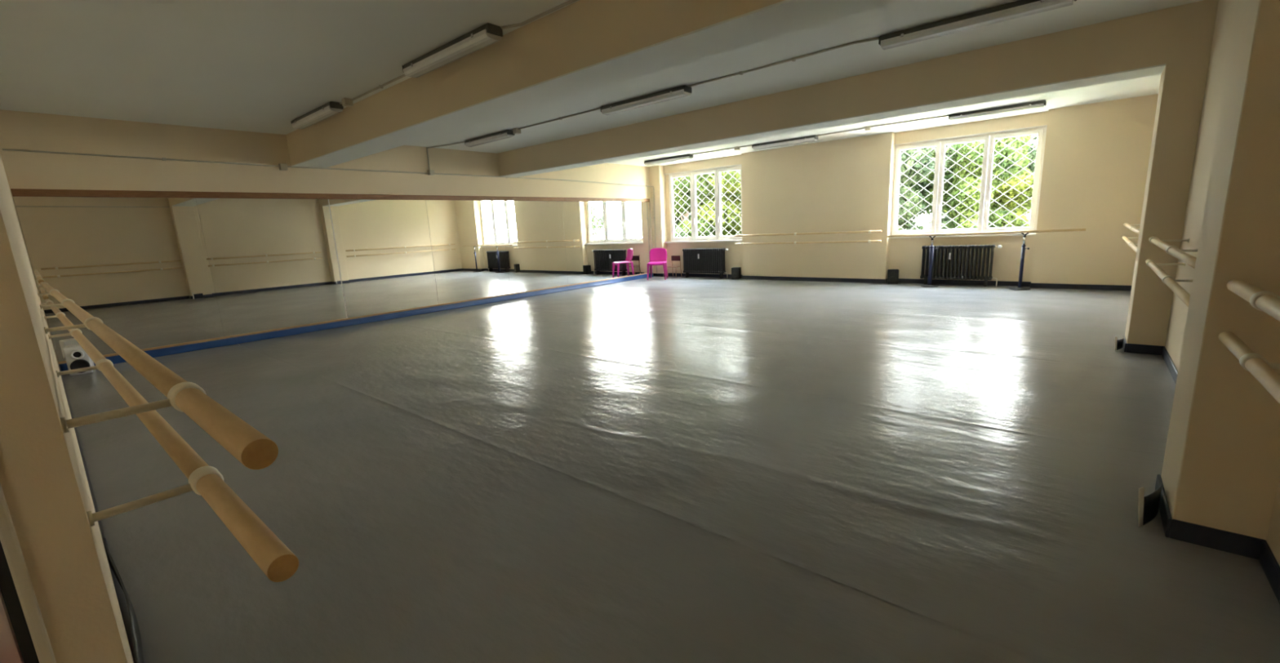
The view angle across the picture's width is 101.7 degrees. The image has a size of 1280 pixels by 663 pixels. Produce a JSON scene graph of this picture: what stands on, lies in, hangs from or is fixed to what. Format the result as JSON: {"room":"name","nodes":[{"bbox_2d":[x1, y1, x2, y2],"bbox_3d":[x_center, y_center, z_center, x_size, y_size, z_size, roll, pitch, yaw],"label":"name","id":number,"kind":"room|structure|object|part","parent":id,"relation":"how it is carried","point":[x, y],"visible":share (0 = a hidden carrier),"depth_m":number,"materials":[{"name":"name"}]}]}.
{"room":"exercise studio","nodes":[
{"label":"exercise studio","id":0,"kind":"room"},
{"bbox_2d":[0,154,133,662],"bbox_3d":[-4.110,-0.589,3.279,7.950,3.027,0.358,7,15,40],"label":"wall","id":1,"kind":"structure","parent":0,"point":[44,483],"depth_m":0.90,"materials":[{"name":"beige paint"}]},
{"bbox_2d":[58,364,143,662],"bbox_3d":[-3.926,0.797,3.658,7.860,0.106,0.039,7,15,40],"label":"baseboard","id":2,"kind":"structure","parent":1,"relation":"attached to","point":[136,639],"depth_m":2.10,"materials":[{"name":"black plastic"}]},
{"bbox_2d":[35,281,298,582],"bbox_3d":[-3.660,-0.074,3.291,7.977,0.248,0.210,7,15,40],"label":"ballet barre","id":3,"kind":"object","parent":1,"relation":"attached to","point":[253,449],"visible":0.96,"depth_m":1.05,"materials":[{"name":"brown wood"}]},
{"bbox_3d":[-3.632,-0.174,3.310,7.975,0.050,0.106,7,15,40],"label":"rail","id":4,"kind":"part","parent":3,"relation":"part of","materials":[{"name":"brown wood"}]},
{"bbox_3d":[-0.571,0.184,0.782,0.003,0.046,0.046,7,15,40],"label":"rail","id":5,"kind":"part","parent":3,"relation":"part of","materials":[{"name":"brown wood"}]},
{"bbox_3d":[-0.562,0.372,0.819,0.003,0.042,0.042,7,15,40],"label":"rail","id":6,"kind":"part","parent":3,"relation":"part of","materials":[{"name":"brown wood"}]},
{"bbox_2d":[0,109,652,364],"bbox_3d":[-4.787,-1.626,8.694,0.300,3.157,16.266,7,15,40],"label":"wall","id":7,"kind":"structure","parent":0,"point":[19,130],"depth_m":7.22,"materials":[{"name":"beige paint"}]},
{"bbox_2d":[2,148,649,186],"bbox_3d":[-3.354,-2.973,9.904,0.090,0.127,11.276,7,15,40],"label":"conduit","id":8,"kind":"object","parent":7,"relation":"attached to","point":[283,166],"visible":0.86,"depth_m":7.64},
{"bbox_2d":[10,188,653,371],"bbox_3d":[-3.303,-1.565,10.184,0.071,2.115,11.288,7,15,40],"label":"wall mirror","id":9,"kind":"object","parent":7,"relation":"attached to","point":[170,273],"visible":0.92,"depth_m":7.94,"materials":[{"name":"clear glass"}]},
{"bbox_3d":[-6.447,-0.708,6.598,0.006,1.937,1.597,7,15,40],"label":"mirror panel","id":10,"kind":"part","parent":9,"relation":"part of","materials":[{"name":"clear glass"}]},
{"bbox_3d":[-5.405,-0.999,7.800,0.007,1.937,1.635,7,15,40],"label":"mirror panel","id":11,"kind":"part","parent":9,"relation":"part of","materials":[{"name":"mirror"}]},
{"bbox_3d":[-3.375,-2.560,9.986,0.030,0.082,11.258,7,15,40],"label":"rail","id":12,"kind":"part","parent":9,"relation":"part of","materials":[{"name":"brown wood"}]},
{"bbox_3d":[-4.357,-1.291,9.009,0.006,1.937,1.616,7,15,40],"label":"mirror panel","id":13,"kind":"part","parent":9,"relation":"part of","materials":[{"name":"clear glass"}]},
{"bbox_3d":[-3.311,-1.582,10.215,0.006,1.937,1.624,7,15,40],"label":"mirror panel","id":14,"kind":"part","parent":9,"relation":"part of","materials":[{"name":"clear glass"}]},
{"bbox_3d":[-2.262,-1.875,11.425,0.007,1.937,1.628,7,15,40],"label":"mirror panel","id":15,"kind":"part","parent":9,"relation":"part of","materials":[{"name":"mirror"}]},
{"bbox_3d":[-1.215,-2.166,12.633,0.006,1.937,1.618,7,15,40],"label":"mirror panel","id":16,"kind":"part","parent":9,"relation":"part of","materials":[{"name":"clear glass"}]},
{"bbox_3d":[-0.200,-2.449,13.804,0.006,1.937,1.528,7,15,40],"label":"mirror panel","id":17,"kind":"part","parent":9,"relation":"part of","materials":[{"name":"clear glass"}]},
{"bbox_3d":[0.306,-2.578,14.383,0.022,2.115,0.030,7,15,40],"label":"trim","id":18,"kind":"part","parent":9,"relation":"part of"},
{"bbox_2d":[426,146,430,169],"bbox_3d":[-3.816,-3.112,9.386,0.018,0.407,0.018,1,12,18],"label":"conduit","id":19,"kind":"object","parent":7,"relation":"attached to","point":[426,147],"visible":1,"depth_m":9.38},
{"bbox_2d":[0,0,1202,166],"bbox_3d":[-0.994,-2.756,5.131,10.440,0.300,16.266,7,15,40],"label":"ceiling","id":20,"kind":"structure","parent":0,"point":[246,65],"depth_m":4.77,"materials":[{"name":"white paint"}]},
{"bbox_2d":[290,101,343,128],"bbox_3d":[-4.026,-2.671,6.466,1.336,0.102,0.164,7,15,40],"label":"ceiling lamp","id":21,"kind":"object","parent":20,"relation":"attached to","point":[330,108],"visible":0.97,"depth_m":6.31,"materials":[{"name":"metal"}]},
{"bbox_2d":[339,73,406,106],"bbox_3d":[-2.811,-2.561,5.508,1.785,0.090,0.103,7,15,40],"label":"conduit","id":22,"kind":"object","parent":20,"relation":"attached to","point":[348,102],"visible":0.89,"depth_m":5.77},
{"bbox_2d":[427,141,464,148],"bbox_3d":[-3.379,-3.283,9.150,0.996,0.022,0.058,3,13,27],"label":"conduit","id":23,"kind":"object","parent":20,"relation":"attached to","point":[462,141],"visible":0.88,"depth_m":9.18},
{"bbox_2d":[402,22,502,77],"bbox_3d":[-1.645,-2.386,4.470,1.376,0.102,0.164,7,15,40],"label":"ceiling lamp","id":24,"kind":"object","parent":20,"relation":"attached to","point":[486,34],"visible":1,"depth_m":4.33,"materials":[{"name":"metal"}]},
{"bbox_2d":[464,129,515,146],"bbox_3d":[-2.479,-3.160,8.538,1.216,0.102,0.164,7,15,40],"label":"ceiling lamp","id":25,"kind":"object","parent":20,"relation":"attached to","point":[505,134],"visible":0.96,"depth_m":8.43,"materials":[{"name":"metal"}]},
{"bbox_2d":[500,0,577,29],"bbox_3d":[0.555,-2.189,2.749,4.244,0.036,0.098,7,15,40],"label":"conduit","id":26,"kind":"object","parent":20,"relation":"attached to","point":[569,2],"visible":1,"depth_m":3.87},
{"bbox_2d":[511,107,600,133],"bbox_3d":[-1.254,-3.041,7.532,1.980,0.090,0.090,7,15,40],"label":"conduit","id":27,"kind":"object","parent":20,"relation":"attached to","point":[516,131],"visible":0.98,"depth_m":7.62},
{"bbox_2d":[285,0,902,168],"bbox_3d":[-1.338,-2.297,4.787,9.940,0.472,0.461,7,15,40],"label":"beam","id":28,"kind":"structure","parent":20,"relation":"attached to","point":[581,46],"depth_m":3.98,"materials":[{"name":"beige paint"}]},
{"bbox_2d":[600,84,691,115],"bbox_3d":[0.043,-2.873,6.501,1.366,0.102,0.164,7,15,40],"label":"ceiling lamp","id":29,"kind":"object","parent":20,"relation":"attached to","point":[683,91],"visible":1,"depth_m":6.39,"materials":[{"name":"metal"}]},
{"bbox_2d":[644,154,693,164],"bbox_3d":[0.664,-4.080,12.384,1.366,0.102,0.164,7,15,40],"label":"ceiling lamp","id":30,"kind":"object","parent":20,"relation":"attached to","point":[685,157],"visible":1,"depth_m":12.29,"materials":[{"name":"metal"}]},
{"bbox_2d":[691,144,751,155],"bbox_3d":[1.768,-3.975,11.426,1.581,0.090,0.090,7,15,40],"label":"conduit","id":31,"kind":"object","parent":20,"relation":"attached to","point":[737,148],"visible":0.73,"depth_m":11.28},
{"bbox_2d":[687,36,879,87],"bbox_3d":[1.360,-2.753,5.374,2.123,0.036,0.082,7,15,40],"label":"conduit","id":32,"kind":"object","parent":20,"relation":"attached to","point":[793,59],"visible":1,"depth_m":5.24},
{"bbox_2d":[751,134,817,149],"bbox_3d":[2.910,-3.816,10.528,1.356,0.102,0.164,7,15,40],"label":"ceiling lamp","id":33,"kind":"object","parent":20,"relation":"attached to","point":[810,138],"visible":1,"depth_m":10.44,"materials":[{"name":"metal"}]},
{"bbox_2d":[497,0,1218,177],"bbox_3d":[1.022,-2.955,7.508,9.940,0.472,0.405,7,15,40],"label":"beam","id":34,"kind":"structure","parent":20,"relation":"attached to","point":[1140,45],"depth_m":5.59,"materials":[{"name":"beige paint"}]},
{"bbox_2d":[816,115,948,136],"bbox_3d":[4.253,-3.676,9.337,2.261,0.090,0.112,7,15,40],"label":"conduit","id":35,"kind":"object","parent":20,"relation":"attached to","point":[869,127],"visible":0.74,"depth_m":9.30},
{"bbox_2d":[878,0,1076,49],"bbox_3d":[2.721,-2.562,4.308,1.376,0.102,0.164,7,15,40],"label":"ceiling lamp","id":36,"kind":"object","parent":20,"relation":"attached to","point":[1020,8],"visible":1,"depth_m":4.25,"materials":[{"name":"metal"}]},
{"bbox_2d":[948,99,1046,121],"bbox_3d":[5.639,-3.494,8.266,1.276,0.102,0.164,7,15,40],"label":"ceiling lamp","id":37,"kind":"object","parent":20,"relation":"attached to","point":[1040,104],"visible":1,"depth_m":8.19,"materials":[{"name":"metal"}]},
{"bbox_2d":[62,275,1279,662],"bbox_3d":[-0.844,0.382,5.760,10.440,0.205,16.266,7,15,40],"label":"floor","id":38,"kind":"structure","parent":0,"point":[655,469],"depth_m":2.77,"materials":[{"name":"grey plastic"}]},
{"bbox_2d":[62,343,94,375],"bbox_3d":[-6.537,0.325,6.069,0.190,0.330,0.242,-13,15,-40],"label":"speaker","id":39,"kind":"object","parent":38,"relation":"on","point":[76,357],"visible":0.89,"depth_m":5.99},
{"bbox_2d":[647,248,667,279],"bbox_3d":[0.461,-1.788,13.744,0.496,0.802,0.545,-1,12,11],"label":"chair","id":40,"kind":"object","parent":38,"relation":"on","point":[658,256],"visible":1,"depth_m":13.89,"materials":[{"name":"pink plastic"}]},
{"bbox_3d":[0.221,-1.559,13.596,0.074,0.435,0.084,-1,12,11],"label":"leg","id":41,"kind":"part","parent":40,"relation":"part of","materials":[{"name":"pink plastic"}]},
{"bbox_3d":[0.309,-1.642,13.989,0.074,0.435,0.084,-1,12,11],"label":"leg","id":42,"kind":"part","parent":40,"relation":"part of","materials":[{"name":"pink plastic"}]},
{"bbox_3d":[0.457,-1.795,13.722,0.470,0.076,0.460,-1,12,11],"label":"seat","id":43,"kind":"part","parent":40,"relation":"part of","materials":[{"name":"pink plastic"}]},
{"bbox_3d":[0.484,-2.043,13.885,0.450,0.336,0.137,-1,12,11],"label":"backrest","id":44,"kind":"part","parent":40,"relation":"part of","materials":[{"name":"pink plastic"}]},
{"bbox_3d":[0.636,-1.563,13.519,0.074,0.435,0.084,-1,12,11],"label":"leg","id":45,"kind":"part","parent":40,"relation":"part of","materials":[{"name":"pink plastic"}]},
{"bbox_3d":[0.694,-1.646,13.918,0.074,0.435,0.084,-1,12,11],"label":"leg","id":46,"kind":"part","parent":40,"relation":"part of","materials":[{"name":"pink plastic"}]},
{"bbox_2d":[667,255,681,277],"bbox_3d":[0.929,-1.763,14.102,0.306,0.571,0.272,7,15,40],"label":"chair","id":47,"kind":"object","parent":38,"relation":"on","point":[673,257],"visible":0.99,"depth_m":14.11,"materials":[{"name":"brown wood"}]},
{"bbox_3d":[0.973,-1.989,14.123,0.300,0.140,0.018,7,15,40],"label":"backrest","id":48,"kind":"part","parent":47,"relation":"part of","materials":[{"name":"brown wood"}]},
{"bbox_2d":[682,248,728,278],"bbox_3d":[1.684,-1.763,13.450,1.343,0.755,0.182,7,15,40],"label":"radiator","id":49,"kind":"object","parent":38,"relation":"on","point":[699,260],"visible":1,"depth_m":13.41,"materials":[{"name":"black metal"}]},
{"bbox_2d":[731,266,741,279],"bbox_3d":[2.382,-1.445,12.894,0.200,0.285,0.188,3,13,28],"label":"loudspeaker","id":50,"kind":"object","parent":38,"relation":"on","point":[735,271],"visible":1,"depth_m":12.82,"materials":[{"name":"black plastic"}]},
{"bbox_2d":[887,269,898,284],"bbox_3d":[5.150,-1.118,10.600,0.200,0.285,0.188,2,12,22],"label":"loudspeaker","id":51,"kind":"object","parent":38,"relation":"on","point":[892,274],"visible":1,"depth_m":10.52,"materials":[{"name":"black plastic"}]},
{"bbox_2d":[920,244,1001,286],"bbox_3d":[6.018,-1.243,9.818,1.281,0.755,0.182,7,15,40],"label":"radiator","id":52,"kind":"object","parent":38,"relation":"on","point":[939,275],"visible":0.93,"depth_m":9.78,"materials":[{"name":"black metal"}]},
{"bbox_2d":[887,228,1085,289],"bbox_3d":[6.060,-1.302,9.441,3.001,1.014,0.330,7,15,40],"label":"portable barre","id":53,"kind":"object","parent":38,"relation":"on","point":[929,284],"visible":1,"depth_m":9.17,"materials":[{"name":"brown wood"}]},
{"bbox_3d":[5.555,-0.888,9.992,0.310,0.034,0.310,7,15,40],"label":"plate","id":54,"kind":"part","parent":53,"relation":"part of","materials":[{"name":"black metal"}]},
{"bbox_3d":[5.537,-1.248,9.920,0.072,0.710,0.072,7,15,40],"label":"post","id":55,"kind":"part","parent":53,"relation":"part of","materials":[{"name":"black metal"}]},
{"bbox_3d":[6.044,-1.764,9.356,3.001,0.075,0.042,7,15,41],"label":"rail","id":56,"kind":"part","parent":53,"relation":"part of","materials":[{"name":"brown wood"}]},
{"bbox_3d":[6.618,-0.755,9.075,0.310,0.034,0.310,7,15,40],"label":"plate","id":57,"kind":"part","parent":53,"relation":"part of","materials":[{"name":"black metal"}]},
{"bbox_3d":[6.601,-1.115,9.003,0.052,0.710,0.052,7,15,40],"label":"post","id":58,"kind":"part","parent":53,"relation":"part of","materials":[{"name":"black metal"}]},
{"bbox_2d":[1115,336,1124,350],"bbox_3d":[4.612,0.104,5.002,0.191,0.132,0.020,-9,13,-28],"label":"baseboard","id":59,"kind":"structure","parent":38,"relation":"on","point":[1118,343],"depth_m":4.98,"materials":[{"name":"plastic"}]},
{"bbox_2d":[1137,482,1162,527],"bbox_3d":[2.245,0.739,2.283,0.254,0.176,0.025,-9,13,-28],"label":"baseboard","id":60,"kind":"structure","parent":38,"relation":"on","point":[1148,504],"depth_m":2.25,"materials":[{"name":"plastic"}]},
{"bbox_2d":[1124,55,1209,346],"bbox_3d":[4.757,-1.057,4.727,0.274,2.545,0.405,7,15,40],"label":"pier","id":61,"kind":"object","parent":38,"relation":"on","point":[1182,85],"visible":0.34,"depth_m":4.55,"materials":[{"name":"beige paint"}]},
{"bbox_2d":[1160,0,1279,540],"bbox_3d":[2.398,-0.400,2.006,0.274,2.545,0.461,7,15,40],"label":"pier","id":62,"kind":"object","parent":38,"relation":"on","point":[1220,470],"visible":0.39,"depth_m":1.96,"materials":[{"name":"beige paint"}]},
{"bbox_2d":[648,93,1158,289],"bbox_3d":[4.195,-2.586,11.347,10.040,3.157,0.400,7,15,40],"label":"wall","id":63,"kind":"structure","parent":0,"point":[1096,159],"depth_m":10.35,"materials":[{"name":"beige paint"}]},
{"bbox_2d":[650,186,657,272],"bbox_3d":[0.376,-2.790,14.315,0.118,2.350,0.036,7,15,40],"label":"conduit","id":64,"kind":"object","parent":63,"relation":"attached to","point":[651,186],"visible":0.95,"depth_m":14.24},
{"bbox_2d":[673,176,691,236],"bbox_3d":[1.164,-3.366,14.092,0.549,1.566,0.064,7,15,40],"label":"window grille","id":65,"kind":"object","parent":63,"relation":"in","point":[683,176],"depth_m":14.12,"materials":[{"name":"metal"}]},
{"bbox_3d":[1.643,-4.293,13.275,2.479,0.330,0.210,7,15,40],"label":"lintel panel","id":66,"kind":"part","parent":63,"relation":"part of","materials":[{"name":"beige paint"}]},
{"bbox_2d":[663,164,742,243],"bbox_3d":[1.671,-3.236,13.460,2.455,1.840,0.320,7,15,40],"label":"window","id":67,"kind":"structure","parent":63,"relation":"in","point":[692,174],"depth_m":13.49,"materials":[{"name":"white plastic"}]},
{"bbox_3d":[1.657,-2.349,13.571,2.455,0.040,0.150,7,15,40],"label":"sill","id":68,"kind":"part","parent":67,"relation":"part of","materials":[{"name":"white wood"}]},
{"bbox_3d":[1.759,-1.857,13.763,2.479,1.009,0.210,7,15,40],"label":"niche panel","id":69,"kind":"part","parent":63,"relation":"part of","materials":[{"name":"beige paint"}]},
{"bbox_2d":[696,173,715,236],"bbox_3d":[1.738,-3.287,13.613,0.554,1.564,0.064,7,15,40],"label":"window grille","id":70,"kind":"object","parent":63,"relation":"in","point":[707,205],"depth_m":13.64,"materials":[{"name":"metal"}]},
{"bbox_2d":[720,169,741,235],"bbox_3d":[2.314,-3.223,13.129,0.561,1.573,0.064,7,15,40],"label":"window grille","id":71,"kind":"object","parent":63,"relation":"in","point":[738,170],"depth_m":13.15,"materials":[{"name":"metal"}]},
{"bbox_2d":[734,230,881,244],"bbox_3d":[3.619,-2.074,11.546,3.322,0.248,0.229,7,15,40],"label":"ballet barre","id":72,"kind":"object","parent":63,"relation":"attached to","point":[868,231],"visible":1,"depth_m":11.33,"materials":[{"name":"brown wood"}]},
{"bbox_3d":[3.569,-1.962,11.502,3.320,0.046,0.043,7,15,40],"label":"rail","id":73,"kind":"part","parent":72,"relation":"part of","materials":[{"name":"brown wood"}]},
{"bbox_3d":[3.560,-2.151,11.465,3.320,0.050,0.047,7,15,40],"label":"rail","id":74,"kind":"part","parent":72,"relation":"part of","materials":[{"name":"brown wood"}]},
{"bbox_2d":[653,272,1131,290],"bbox_3d":[4.191,-1.160,11.546,9.840,0.085,0.202,7,15,40],"label":"baseboard","id":75,"kind":"structure","parent":63,"relation":"attached to","point":[1086,286],"depth_m":10.25,"materials":[{"name":"black plastic"}]},
{"bbox_2d":[897,146,936,230],"bbox_3d":[5.537,-2.839,10.427,0.619,1.573,0.064,7,15,40],"label":"window grille","id":76,"kind":"object","parent":63,"relation":"in","point":[935,146],"depth_m":10.44,"materials":[{"name":"metal"}]},
{"bbox_3d":[6.141,-1.331,10.091,2.431,1.009,0.210,7,15,40],"label":"niche panel","id":77,"kind":"part","parent":63,"relation":"part of","materials":[{"name":"beige paint"}]},
{"bbox_2d":[940,140,984,228],"bbox_3d":[6.137,-2.765,9.925,0.623,1.576,0.064,7,15,40],"label":"window grille","id":78,"kind":"object","parent":63,"relation":"in","point":[968,185],"depth_m":9.93,"materials":[{"name":"metal"}]},
{"bbox_2d":[888,124,1047,238],"bbox_3d":[6.050,-2.711,9.789,2.412,1.840,0.320,7,15,40],"label":"window","id":79,"kind":"structure","parent":63,"relation":"in","point":[989,138],"depth_m":9.62,"materials":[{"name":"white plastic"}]},
{"bbox_3d":[6.039,-1.823,9.899,2.407,0.040,0.150,7,15,40],"label":"sill","id":80,"kind":"part","parent":79,"relation":"part of","materials":[{"name":"white wood"}]},
{"bbox_3d":[6.024,-3.768,9.603,2.431,0.330,0.210,7,15,40],"label":"lintel panel","id":81,"kind":"part","parent":63,"relation":"part of","materials":[{"name":"beige paint"}]},
{"bbox_2d":[987,133,1038,227],"bbox_3d":[6.735,-2.693,9.424,0.625,1.576,0.064,7,15,40],"label":"window grille","id":82,"kind":"object","parent":63,"relation":"in","point":[1037,134],"depth_m":9.43,"materials":[{"name":"metal"}]},
{"bbox_2d":[1164,0,1279,566],"bbox_3d":[2.952,-0.697,2.208,0.300,3.157,16.266,7,15,40],"label":"wall","id":83,"kind":"structure","parent":0,"point":[1226,9],"depth_m":4.01,"materials":[{"name":"beige paint"}]},
{"bbox_2d":[1121,222,1140,252],"bbox_3d":[6.256,-1.189,6.493,0.229,0.248,4.032,7,15,40],"label":"ballet barre","id":84,"kind":"object","parent":83,"relation":"attached to","point":[1134,228],"visible":0.53,"depth_m":6.54,"materials":[{"name":"brown wood"}]},
{"bbox_3d":[6.195,-1.100,6.567,0.043,0.046,4.030,7,15,40],"label":"rail","id":85,"kind":"part","parent":84,"relation":"part of","materials":[{"name":"brown wood"}]},
{"bbox_3d":[6.186,-1.288,6.529,0.047,0.050,4.030,7,15,40],"label":"rail","id":86,"kind":"part","parent":84,"relation":"part of","materials":[{"name":"brown wood"}]},
{"bbox_2d":[1145,235,1197,306],"bbox_3d":[3.542,-0.432,3.364,0.229,0.248,2.932,7,15,40],"label":"ballet barre","id":87,"kind":"object","parent":83,"relation":"attached to","point":[1181,255],"visible":0.54,"depth_m":3.33,"materials":[{"name":"beige wood"}]},
{"bbox_3d":[3.482,-0.344,3.438,0.043,0.046,2.930,7,15,40],"label":"rail","id":88,"kind":"part","parent":87,"relation":"part of","materials":[{"name":"brown wood"}]},
{"bbox_3d":[3.473,-0.532,3.400,0.047,0.050,2.930,7,15,40],"label":"rail","id":89,"kind":"part","parent":87,"relation":"part of","materials":[{"name":"brown wood"}]},
{"bbox_2d":[1122,334,1279,604],"bbox_3d":[2.787,0.688,2.652,0.266,0.085,15.516,7,15,40],"label":"baseboard","id":90,"kind":"structure","parent":83,"relation":"attached to","point":[1247,546],"depth_m":2.08,"materials":[{"name":"black plastic"}]},
{"bbox_2d":[1218,278,1279,404],"bbox_3d":[1.413,0.161,0.907,0.229,0.248,2.542,7,15,40],"label":"ballet barre","id":91,"kind":"object","parent":83,"relation":"attached to","point":[1268,302],"visible":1,"depth_m":1.57,"materials":[{"name":"beige wood"}]},
{"bbox_3d":[1.352,0.250,0.981,0.043,0.046,2.540,7,15,40],"label":"rail","id":92,"kind":"part","parent":91,"relation":"part of","materials":[{"name":"brown wood"}]},
{"bbox_3d":[1.343,0.062,0.944,0.047,0.050,2.540,7,15,40],"label":"rail","id":93,"kind":"part","parent":91,"relation":"part of","materials":[{"name":"brown wood"}]},
{"bbox_3d":[-2.687,0.153,-0.694,0.440,3.157,4.379,7,15,40],"label":"wall","id":94,"kind":"structure","parent":0,"visible":0},
{"bbox_2d":[0,483,56,662],"bbox_3d":[-1.347,0.287,0.503,0.099,2.100,0.920,7,15,40],"label":"door frame","id":95,"kind":"structure","parent":94,"relation":"in","point":[24,637],"depth_m":0.88,"materials":[{"name":"brown wood"}]},
{"label":"outside","id":96,"kind":"structure","parent":0,"visible":0},
{"bbox_2d":[915,218,1030,229],"bbox_3d":[22.674,-5.723,32.822,130.000,0.150,160.000,7,15,40],"label":"ground","id":97,"kind":"structure","parent":96,"point":[920,224],"depth_m":86.71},
{"bbox_3d":[-7.539,-6.764,44.775,68.400,0.070,30.800,7,15,40],"label":"lawn","id":98,"kind":"structure","parent":97,"relation":"on","visible":0},
{"bbox_2d":[674,215,688,226],"bbox_3d":[0.409,-6.197,24.505,4.041,6.083,4.428,-3,11,-2],"label":"tree","id":99,"kind":"object","parent":98,"relation":"on","point":[677,221],"visible":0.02,"depth_m":23.02,"materials":[{"name":"green plant"}]},
{"bbox_2d":[674,226,689,236],"bbox_3d":[1.861,-3.245,20.527,2.295,1.890,2.156,7,15,41],"label":"bush","id":100,"kind":"object","parent":98,"relation":"on","point":[677,230],"visible":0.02,"depth_m":19.98,"materials":[{"name":"green plant"}]},
{"bbox_2d":[672,176,722,236],"bbox_3d":[1.777,-5.475,21.672,3.381,5.654,3.482,-3,11,0],"label":"tree","id":101,"kind":"object","parent":98,"relation":"on","point":[701,188],"visible":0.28,"depth_m":21.16,"materials":[{"name":"green plant"}]},
{"bbox_2d":[688,172,741,235],"bbox_3d":[3.904,-7.638,26.334,4.521,7.859,4.898,-12,15,-39],"label":"tree","id":102,"kind":"object","parent":98,"relation":"on","point":[705,175],"visible":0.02,"depth_m":25.12,"materials":[{"name":"green plant"}]},
{"bbox_2d":[697,169,741,235],"bbox_3d":[4.492,-6.110,21.240,4.191,6.811,4.590,-13,15,-41],"label":"tree","id":103,"kind":"object","parent":98,"relation":"on","point":[736,175],"visible":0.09,"depth_m":20.89,"materials":[{"name":"green plant"}]},
{"bbox_2d":[899,172,947,215],"bbox_3d":[14.977,-9.511,29.077,5.980,9.414,6.688,-1,11,7],"label":"tree","id":104,"kind":"object","parent":98,"relation":"on","point":[916,187],"visible":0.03,"depth_m":28.37,"materials":[{"name":"green plant"}]},
{"bbox_2d":[897,144,954,230],"bbox_3d":[7.847,-4.788,17.319,4.213,5.447,3.680,-9,13,-27],"label":"tree","id":105,"kind":"object","parent":98,"relation":"on","point":[925,160],"visible":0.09,"depth_m":16.00,"materials":[{"name":"green plant"}]},
{"bbox_2d":[940,208,991,229],"bbox_3d":[12.401,-3.733,19.895,2.053,1.941,2.140,-5,12,-11],"label":"bush","id":106,"kind":"object","parent":98,"relation":"on","point":[945,222],"visible":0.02,"depth_m":19.84,"materials":[{"name":"green plant"}]},
{"bbox_2d":[924,135,1031,228],"bbox_3d":[11.039,-5.428,17.155,3.428,6.466,3.316,2,12,21],"label":"tree","id":107,"kind":"object","parent":98,"relation":"on","point":[998,146],"visible":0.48,"depth_m":16.50,"materials":[{"name":"green plant"}]},
{"bbox_2d":[925,142,1036,229],"bbox_3d":[15.266,-6.496,23.039,4.945,5.858,5.069,7,15,39],"label":"tree","id":108,"kind":"object","parent":98,"relation":"on","point":[1032,155],"visible":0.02,"depth_m":20.98,"materials":[{"name":"green plant"}]},
{"bbox_2d":[941,133,1038,215],"bbox_3d":[19.623,-8.778,28.087,6.889,7.930,6.769,-3,11,-2],"label":"tree","id":109,"kind":"object","parent":98,"relation":"on","point":[1031,137],"visible":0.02,"depth_m":28.30,"materials":[{"name":"green plant"}]},
{"bbox_2d":[945,133,1035,215],"bbox_3d":[14.579,-5.830,20.966,3.684,5.431,3.802,-1,11,8],"label":"tree","id":110,"kind":"object","parent":98,"relation":"on","point":[1022,186],"visible":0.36,"depth_m":20.03,"materials":[{"name":"green plant"}]},
{"bbox_2d":[995,211,1029,227],"bbox_3d":[12.338,-3.226,17.885,1.865,1.742,1.702,-3,11,-2],"label":"bush","id":111,"kind":"object","parent":98,"relation":"on","point":[1019,222],"visible":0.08,"depth_m":17.32,"materials":[{"name":"green plant"}]}
]}

